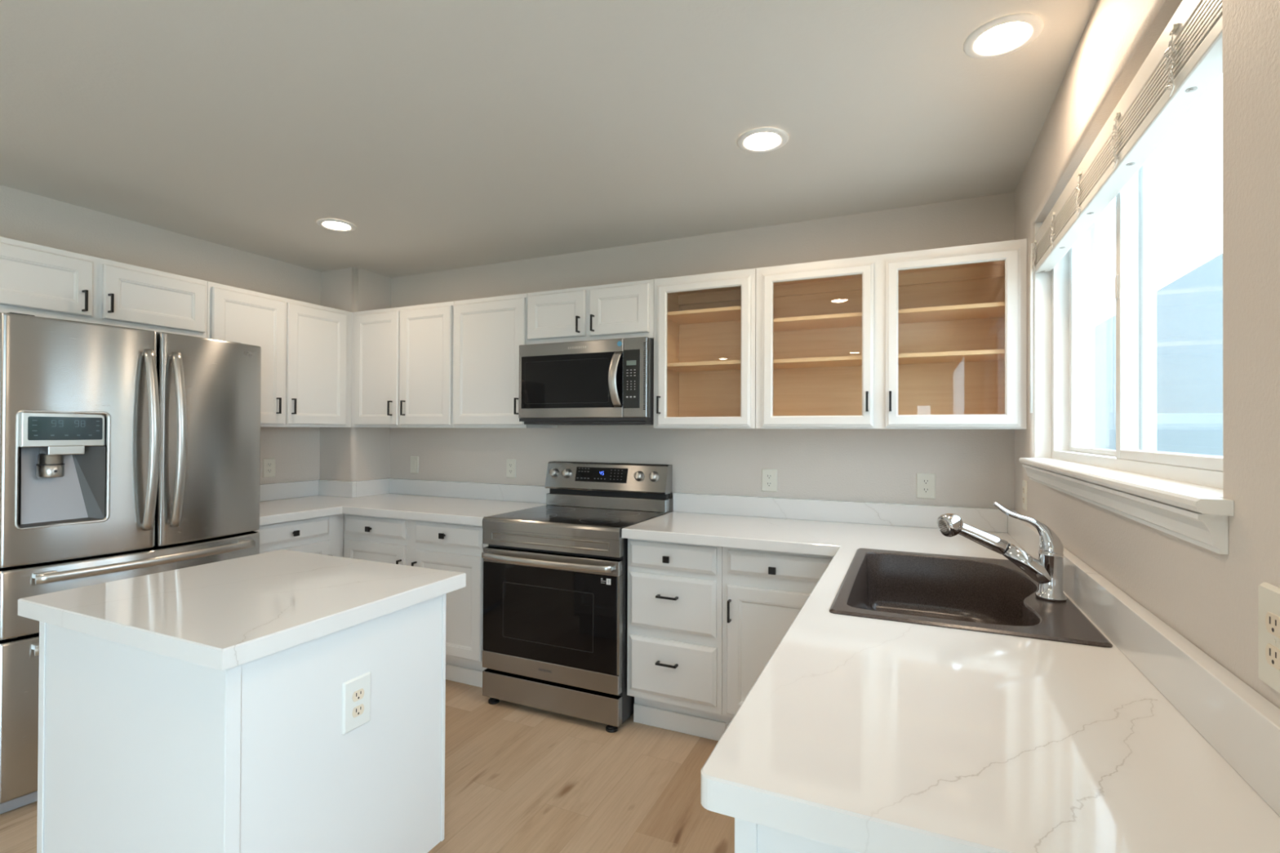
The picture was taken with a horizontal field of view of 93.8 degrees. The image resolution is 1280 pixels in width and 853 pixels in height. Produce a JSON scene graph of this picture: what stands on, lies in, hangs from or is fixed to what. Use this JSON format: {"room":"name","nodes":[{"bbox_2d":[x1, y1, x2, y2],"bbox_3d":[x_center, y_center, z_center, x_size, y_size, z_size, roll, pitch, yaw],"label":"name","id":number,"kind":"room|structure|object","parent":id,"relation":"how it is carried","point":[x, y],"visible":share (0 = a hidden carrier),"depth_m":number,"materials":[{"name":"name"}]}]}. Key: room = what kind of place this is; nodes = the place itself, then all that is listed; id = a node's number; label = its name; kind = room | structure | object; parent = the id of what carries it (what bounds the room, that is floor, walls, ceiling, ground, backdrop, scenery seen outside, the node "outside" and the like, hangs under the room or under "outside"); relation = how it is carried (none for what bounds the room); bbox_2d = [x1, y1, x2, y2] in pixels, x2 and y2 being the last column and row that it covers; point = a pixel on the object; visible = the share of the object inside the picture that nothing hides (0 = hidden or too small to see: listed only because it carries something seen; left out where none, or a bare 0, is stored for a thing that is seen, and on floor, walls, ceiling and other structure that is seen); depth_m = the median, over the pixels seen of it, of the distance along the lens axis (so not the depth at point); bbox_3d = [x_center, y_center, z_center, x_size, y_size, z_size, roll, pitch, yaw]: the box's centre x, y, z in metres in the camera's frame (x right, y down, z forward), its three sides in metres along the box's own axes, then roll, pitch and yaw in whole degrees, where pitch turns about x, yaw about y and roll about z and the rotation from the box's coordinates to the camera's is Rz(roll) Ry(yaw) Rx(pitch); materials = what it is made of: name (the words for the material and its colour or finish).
{"room":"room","nodes":[
{"label":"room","id":0,"kind":"room"},
{"bbox_2d":[0,185,320,484],"bbox_3d":[-3.704,0.136,0.821,0.200,2.413,7.700,0,0,24],"label":"wall","id":1,"kind":"structure","parent":0,"point":[24,216],"depth_m":3.23,"materials":[{"name":"beige paint"}]},
{"bbox_2d":[0,236,207,337],"bbox_3d":[-2.533,-0.597,2.707,0.372,0.314,0.919,0,0,24],"label":"upper cabinet","id":2,"kind":"object","parent":1,"relation":"attached to","point":[36,280],"visible":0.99,"depth_m":2.65,"materials":[{"name":"white wood"}]},
{"bbox_2d":[262,457,275,477],"bbox_3d":[-2.288,0.250,3.693,0.007,0.117,0.080,0,0,24],"label":"wall outlet","id":3,"kind":"object","parent":1,"relation":"attached to","point":[268,464],"visible":1,"depth_m":3.69,"materials":[{"name":"beige plastic"}]},
{"bbox_2d":[266,468,272,473],"bbox_3d":[-2.285,0.269,3.692,0.002,0.025,0.034,0,0,24],"label":"receptacle","id":4,"kind":"object","parent":3,"relation":"attached to","point":[268,470],"depth_m":3.69,"materials":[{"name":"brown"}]},
{"bbox_2d":[266,462,272,466],"bbox_3d":[-2.285,0.230,3.692,0.002,0.025,0.034,0,0,24],"label":"receptacle","id":5,"kind":"object","parent":3,"relation":"attached to","point":[268,464],"depth_m":3.69,"materials":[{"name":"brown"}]},
{"bbox_2d":[206,281,352,427],"bbox_3d":[-2.159,-0.375,3.531,0.372,0.744,0.889,0,0,24],"label":"upper cabinet","id":6,"kind":"object","parent":1,"relation":"attached to","point":[306,348],"visible":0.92,"depth_m":3.47,"materials":[{"name":"white wood"}]},
{"bbox_2d":[319,266,391,481],"bbox_3d":[-1.944,0.165,4.090,0.327,2.413,0.310,0,0,24],"label":"column","id":7,"kind":"structure","parent":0,"point":[346,454],"depth_m":3.97,"materials":[{"name":"beige paint"}]},
{"bbox_2d":[0,679,734,852],"bbox_3d":[-1.745,1.407,0.032,4.624,0.120,8.100,0,0,24],"label":"floor","id":8,"kind":"structure","parent":0,"point":[519,778],"depth_m":2.25,"materials":[{"name":"brown wood"}]},
{"bbox_2d":[0,312,261,813],"bbox_3d":[-2.290,0.475,2.601,0.829,1.772,0.916,0,0,24],"label":"refrigerator","id":9,"kind":"object","parent":8,"relation":"on","point":[126,452],"visible":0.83,"depth_m":2.31,"materials":[{"name":"grey metal"}]},
{"bbox_2d":[17,549,466,852],"bbox_3d":[-1.064,0.901,1.677,0.840,0.919,0.711,0,0,24],"label":"kitchen island","id":10,"kind":"object","parent":8,"relation":"on","point":[196,708],"visible":0.99,"depth_m":1.42,"materials":[{"name":"white wood"}]},
{"bbox_2d":[342,671,370,734],"bbox_3d":[-0.707,0.689,1.498,0.007,0.127,0.082,0,0,24],"label":"wall outlet","id":11,"kind":"object","parent":10,"relation":"attached to","point":[356,702],"visible":1,"depth_m":1.49,"materials":[{"name":"white plastic"}]},
{"bbox_2d":[352,703,364,717],"bbox_3d":[-0.705,0.709,1.496,0.002,0.025,0.034,0,0,24],"label":"receptacle","id":12,"kind":"object","parent":11,"relation":"attached to","point":[357,708],"depth_m":1.50,"materials":[{"name":"brown plastic"}]},
{"bbox_2d":[352,688,364,702],"bbox_3d":[-0.704,0.670,1.497,0.002,0.025,0.034,0,0,24],"label":"receptacle","id":13,"kind":"object","parent":11,"relation":"attached to","point":[357,693],"depth_m":1.50,"materials":[{"name":"brown plastic"}]},
{"bbox_2d":[253,513,343,557],"bbox_3d":[-2.096,0.928,3.343,0.647,0.876,0.570,0,0,24],"label":"base cabinet","id":14,"kind":"object","parent":8,"relation":"on","point":[324,535],"visible":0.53,"depth_m":3.27,"materials":[{"name":"white wood"}]},
{"bbox_2d":[343,513,488,687],"bbox_3d":[-1.133,0.934,3.519,1.065,0.876,0.648,0,0,24],"label":"base cabinet","id":15,"kind":"object","parent":8,"relation":"on","point":[445,546],"visible":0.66,"depth_m":3.17,"materials":[{"name":"white wood"}]},
{"bbox_2d":[259,478,549,525],"bbox_3d":[-1.509,0.421,3.406,1.663,0.143,1.171,0,0,24],"label":"countertop","id":16,"kind":"structure","parent":15,"relation":"on","point":[441,501],"depth_m":3.65,"materials":[{"name":"white stone"}]},
{"bbox_2d":[481,461,672,733],"bbox_3d":[-0.317,0.787,3.093,0.760,1.172,0.714,0,0,24],"label":"electric range","id":17,"kind":"object","parent":8,"relation":"on","point":[555,628],"visible":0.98,"depth_m":2.85,"materials":[{"name":"grey metal"}]},
{"bbox_2d":[488,505,666,531],"bbox_3d":[-0.319,0.461,3.088,0.760,0.018,0.540,0,0,24],"label":"cooktop","id":18,"kind":"object","parent":17,"relation":"in","point":[587,517],"depth_m":3.04,"materials":[{"name":"grey glass"}]},
{"bbox_2d":[626,538,726,741],"bbox_3d":[0.258,0.936,2.888,0.446,0.876,0.648,0,0,24],"label":"base cabinet","id":19,"kind":"object","parent":8,"relation":"on","point":[674,641],"visible":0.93,"depth_m":2.63,"materials":[{"name":"white wood"}]},
{"bbox_2d":[721,546,834,728],"bbox_3d":[0.707,0.937,2.685,0.540,0.876,0.648,0,0,24],"label":"base cabinet","id":20,"kind":"object","parent":8,"relation":"on","point":[764,592],"visible":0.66,"depth_m":2.48,"materials":[{"name":"white wood"}]},
{"bbox_2d":[734,817,861,852],"bbox_3d":[0.520,0.925,0.951,0.653,0.876,0.660,0,0,24],"label":"base cabinet","id":21,"kind":"object","parent":8,"relation":"on","point":[749,837],"visible":0.02,"depth_m":0.76,"materials":[{"name":"white wood"}]},
{"bbox_2d":[622,492,1279,852],"bbox_3d":[0.432,0.421,1.884,1.591,0.143,2.341,0,0,24],"label":"countertop","id":22,"kind":"structure","parent":21,"relation":"on","point":[863,735],"depth_m":0.86,"materials":[{"name":"white stone"}]},
{"bbox_2d":[829,548,1112,647],"bbox_3d":[0.884,0.544,1.717,0.557,0.201,0.860,0,0,24],"label":"sink","id":23,"kind":"object","parent":22,"relation":"in","point":[971,593],"visible":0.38,"depth_m":1.97,"materials":[{"name":"brown"}]},
{"bbox_2d":[937,502,1066,602],"bbox_3d":[0.959,0.321,1.596,0.298,0.244,0.072,0,0,24],"label":"kitchen faucet","id":24,"kind":"object","parent":22,"relation":"on","point":[1048,571],"visible":1,"depth_m":1.55,"materials":[{"name":"silver metal"}]},
{"bbox_2d":[0,0,1097,277],"bbox_3d":[-1.733,-1.126,0.048,4.624,0.120,8.100,0,0,24],"label":"ceiling","id":25,"kind":"structure","parent":0,"point":[451,134],"depth_m":2.00,"materials":[{"name":"white paint"}]},
{"bbox_2d":[316,218,356,231],"bbox_3d":[-1.567,-1.042,3.092,0.184,0.008,0.184,0,0,24],"label":"recessed light","id":26,"kind":"object","parent":25,"relation":"in","point":[333,224],"visible":1,"depth_m":3.08,"materials":[{"name":"white plastic"}]},
{"bbox_2d":[323,222,350,229],"bbox_3d":[-1.567,-1.043,3.092,0.125,0.001,0.125,0,0,24],"label":"diffuser","id":27,"kind":"object","parent":26,"relation":"attached to","point":[336,225],"depth_m":3.10,"materials":[{"name":"white plastic"}]},
{"bbox_2d":[736,127,788,152],"bbox_3d":[0.444,-1.038,2.172,0.184,0.008,0.184,0,0,24],"label":"recessed light","id":28,"kind":"object","parent":25,"relation":"in","point":[762,140],"visible":1,"depth_m":2.16,"materials":[{"name":"beige"}]},
{"bbox_2d":[745,133,779,148],"bbox_3d":[0.444,-1.040,2.172,0.125,0.001,0.125,0,0,24],"label":"diffuser","id":29,"kind":"object","parent":28,"relation":"attached to","point":[760,140],"depth_m":2.17,"materials":[{"name":"white plastic"}]},
{"bbox_2d":[963,13,1044,59],"bbox_3d":[0.968,-1.040,1.599,0.184,0.008,0.184,0,0,24],"label":"recessed light","id":30,"kind":"object","parent":25,"relation":"in","point":[1005,35],"visible":1,"depth_m":1.59,"materials":[{"name":"beige plastic"}]},
{"bbox_2d":[975,22,1030,52],"bbox_3d":[0.968,-1.041,1.599,0.125,0.001,0.125,0,0,24],"label":"diffuser","id":31,"kind":"object","parent":30,"relation":"attached to","point":[1006,36],"depth_m":1.60,"materials":[{"name":"white plastic"}]},
{"bbox_2d":[390,192,1014,513],"bbox_3d":[-0.127,0.170,3.536,4.474,2.413,0.200,0,0,24],"label":"wall","id":32,"kind":"structure","parent":0,"point":[971,468],"depth_m":3.12,"materials":[{"name":"beige paint"}]},
{"bbox_2d":[351,301,454,427],"bbox_3d":[-1.422,-0.369,3.813,0.840,0.744,0.372,0,0,24],"label":"upper cabinet","id":33,"kind":"object","parent":32,"relation":"attached to","point":[402,357],"visible":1,"depth_m":3.65,"materials":[{"name":"white wood"}]},
{"bbox_2d":[259,478,549,503],"bbox_3d":[-1.578,0.402,3.777,2.033,0.100,0.794,0,0,-11],"label":"backsplash","id":34,"kind":"structure","parent":32,"relation":"attached to","point":[508,492],"depth_m":3.86,"materials":[{"name":"white stone"}]},
{"bbox_2d":[410,456,418,473],"bbox_3d":[-1.531,0.255,4.057,0.072,0.117,0.007,0,0,24],"label":"wall switch","id":35,"kind":"object","parent":32,"relation":"attached to","point":[414,460],"visible":1,"depth_m":4.05,"materials":[{"name":"beige plastic"}]},
{"bbox_2d":[453,293,557,428],"bbox_3d":[-0.804,-0.368,3.533,0.511,0.744,0.372,0,0,24],"label":"upper cabinet","id":36,"kind":"object","parent":32,"relation":"attached to","point":[489,332],"visible":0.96,"depth_m":3.40,"materials":[{"name":"white wood"}]},
{"bbox_2d":[506,458,515,478],"bbox_3d":[-0.803,0.256,3.727,0.072,0.117,0.007,0,0,24],"label":"wall outlet","id":37,"kind":"object","parent":32,"relation":"attached to","point":[511,463],"visible":1,"depth_m":3.72,"materials":[{"name":"beige plastic"}]},
{"bbox_2d":[527,279,653,344],"bbox_3d":[-0.222,-0.593,3.271,0.758,0.292,0.372,0,0,24],"label":"upper cabinet","id":38,"kind":"object","parent":32,"relation":"attached to","point":[623,310],"visible":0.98,"depth_m":3.12,"materials":[{"name":"white wood"}]},
{"bbox_2d":[518,336,653,425],"bbox_3d":[-0.241,-0.229,3.232,0.757,0.430,0.446,0,0,24],"label":"microwave","id":39,"kind":"object","parent":38,"relation":"attached to","point":[611,381],"visible":0.96,"depth_m":3.06,"materials":[{"name":"grey metal"}]},
{"bbox_2d":[626,369,635,397],"bbox_3d":[-0.045,-0.215,2.952,0.050,0.138,0.001,0,0,24],"label":"print","id":40,"kind":"object","parent":39,"relation":"attached to","point":[630,374],"depth_m":2.95,"materials":[{"name":"grey"}]},
{"bbox_2d":[653,268,755,428],"bbox_3d":[0.358,-0.366,3.006,0.512,0.744,0.372,0,0,24],"label":"upper cabinet","id":41,"kind":"object","parent":32,"relation":"attached to","point":[704,325],"visible":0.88,"depth_m":3.11,"materials":[{"name":"white wood"}]},
{"bbox_2d":[666,360,740,372],"bbox_3d":[0.372,-0.310,3.037,0.470,0.017,0.274,0,0,24],"label":"shelf","id":42,"kind":"object","parent":41,"relation":"attached to","point":[732,366],"depth_m":3.00,"materials":[{"name":"brown wood"}]},
{"bbox_2d":[667,306,741,324],"bbox_3d":[0.373,-0.567,3.039,0.470,0.017,0.274,0,0,24],"label":"shelf","id":43,"kind":"object","parent":41,"relation":"attached to","point":[725,315],"depth_m":3.03,"materials":[{"name":"brown wood"}]},
{"bbox_2d":[761,468,777,492],"bbox_3d":[0.661,0.272,3.063,0.080,0.117,0.007,0,0,24],"label":"wall outlet","id":44,"kind":"object","parent":32,"relation":"attached to","point":[769,476],"visible":1,"depth_m":3.06,"materials":[{"name":"beige plastic"}]},
{"bbox_2d":[765,481,772,486],"bbox_3d":[0.660,0.291,3.061,0.034,0.025,0.002,0,0,24],"label":"receptacle","id":45,"kind":"object","parent":44,"relation":"attached to","point":[767,483],"depth_m":3.06,"materials":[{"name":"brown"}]},
{"bbox_2d":[765,474,772,479],"bbox_3d":[0.660,0.252,3.061,0.034,0.025,0.002,0,0,24],"label":"receptacle","id":46,"kind":"object","parent":44,"relation":"attached to","point":[767,476],"depth_m":3.06,"materials":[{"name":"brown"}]},
{"bbox_2d":[755,238,1026,429],"bbox_3d":[1.079,-0.365,2.679,1.067,0.744,0.372,0,0,24],"label":"upper cabinet","id":47,"kind":"object","parent":32,"relation":"attached to","point":[931,339],"visible":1,"depth_m":2.69,"materials":[{"name":"white wood"}]},
{"bbox_2d":[773,302,1004,332],"bbox_3d":[1.094,-0.494,2.711,1.025,0.017,0.274,0,0,24],"label":"shelf","id":48,"kind":"object","parent":47,"relation":"attached to","point":[994,312],"depth_m":2.68,"materials":[{"name":"brown wood"}]},
{"bbox_2d":[773,349,1004,368],"bbox_3d":[1.093,-0.304,2.710,1.025,0.017,0.274,0,0,24],"label":"shelf","id":49,"kind":"object","parent":47,"relation":"attached to","point":[992,357],"depth_m":2.67,"materials":[{"name":"brown wood"}]},
{"bbox_2d":[916,472,935,498],"bbox_3d":[1.321,0.271,2.764,0.080,0.117,0.007,0,0,24],"label":"wall outlet","id":50,"kind":"object","parent":32,"relation":"attached to","point":[926,482],"visible":1,"depth_m":2.76,"materials":[{"name":"beige plastic"}]},
{"bbox_2d":[921,487,929,493],"bbox_3d":[1.320,0.290,2.762,0.034,0.025,0.002,0,0,24],"label":"receptacle","id":51,"kind":"object","parent":50,"relation":"attached to","point":[924,490],"depth_m":2.76,"materials":[{"name":"white plastic"}]},
{"bbox_2d":[921,479,929,484],"bbox_3d":[1.320,0.251,2.762,0.034,0.025,0.002,0,0,24],"label":"receptacle","id":52,"kind":"object","parent":50,"relation":"attached to","point":[924,482],"depth_m":2.76,"materials":[{"name":"white plastic"}]},
{"bbox_2d":[1014,0,1279,708],"bbox_3d":[0.184,0.144,-0.833,0.200,2.413,7.500,0,0,24],"label":"wall","id":53,"kind":"structure","parent":0,"point":[1209,597],"depth_m":0.86,"materials":[{"name":"beige paint"}]},
{"bbox_2d":[1022,480,1026,511],"bbox_3d":[1.520,0.268,2.365,0.007,0.117,0.072,0,0,24],"label":"wall outlet","id":54,"kind":"object","parent":53,"relation":"attached to","point":[1024,482],"visible":1,"depth_m":2.35,"materials":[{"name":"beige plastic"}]},
{"bbox_2d":[1018,149,1234,554],"bbox_3d":[1.208,-0.297,1.534,0.192,0.969,1.574,0,0,24],"label":"window","id":55,"kind":"structure","parent":53,"relation":"in","point":[1180,495],"depth_m":1.51,"materials":[{"name":"white plastic"}]},
{"bbox_2d":[1030,0,1222,413],"bbox_3d":[1.195,-0.397,1.566,0.068,0.674,1.506,0,0,24],"label":"window blind","id":56,"kind":"object","parent":55,"relation":"attached to","point":[1185,61],"visible":1,"depth_m":1.24,"materials":[{"name":"white"}]},
{"bbox_2d":[1257,582,1279,693],"bbox_3d":[0.776,0.260,0.728,0.009,0.127,0.084,0,0,24],"label":"wall outlet","id":57,"kind":"object","parent":53,"relation":"attached to","point":[1268,594],"visible":1,"depth_m":0.74,"materials":[{"name":"beige plastic"}]},
{"bbox_2d":[1265,643,1279,670],"bbox_3d":[0.773,0.280,0.730,0.002,0.025,0.034,0,0,24],"label":"receptacle","id":58,"kind":"object","parent":57,"relation":"attached to","point":[1272,650],"depth_m":0.73,"materials":[{"name":"brown"}]},
{"bbox_2d":[1265,612,1279,637],"bbox_3d":[0.773,0.241,0.730,0.002,0.025,0.034,0,0,24],"label":"receptacle","id":59,"kind":"object","parent":57,"relation":"attached to","point":[1272,619],"depth_m":0.73,"materials":[{"name":"brown plastic"}]},
{"label":"outside","id":60,"kind":"structure","parent":0,"visible":0},
{"bbox_3d":[3.541,1.669,-0.446,46.000,0.100,48.000,0,0,24],"label":"lawn","id":61,"kind":"structure","parent":60,"visible":0},
{"bbox_2d":[1094,253,1222,456],"bbox_3d":[15.388,-0.807,15.780,3.830,5.170,16.700,0,0,24],"label":"wall","id":62,"kind":"structure","parent":61,"relation":"on","point":[1189,308],"depth_m":13.44,"materials":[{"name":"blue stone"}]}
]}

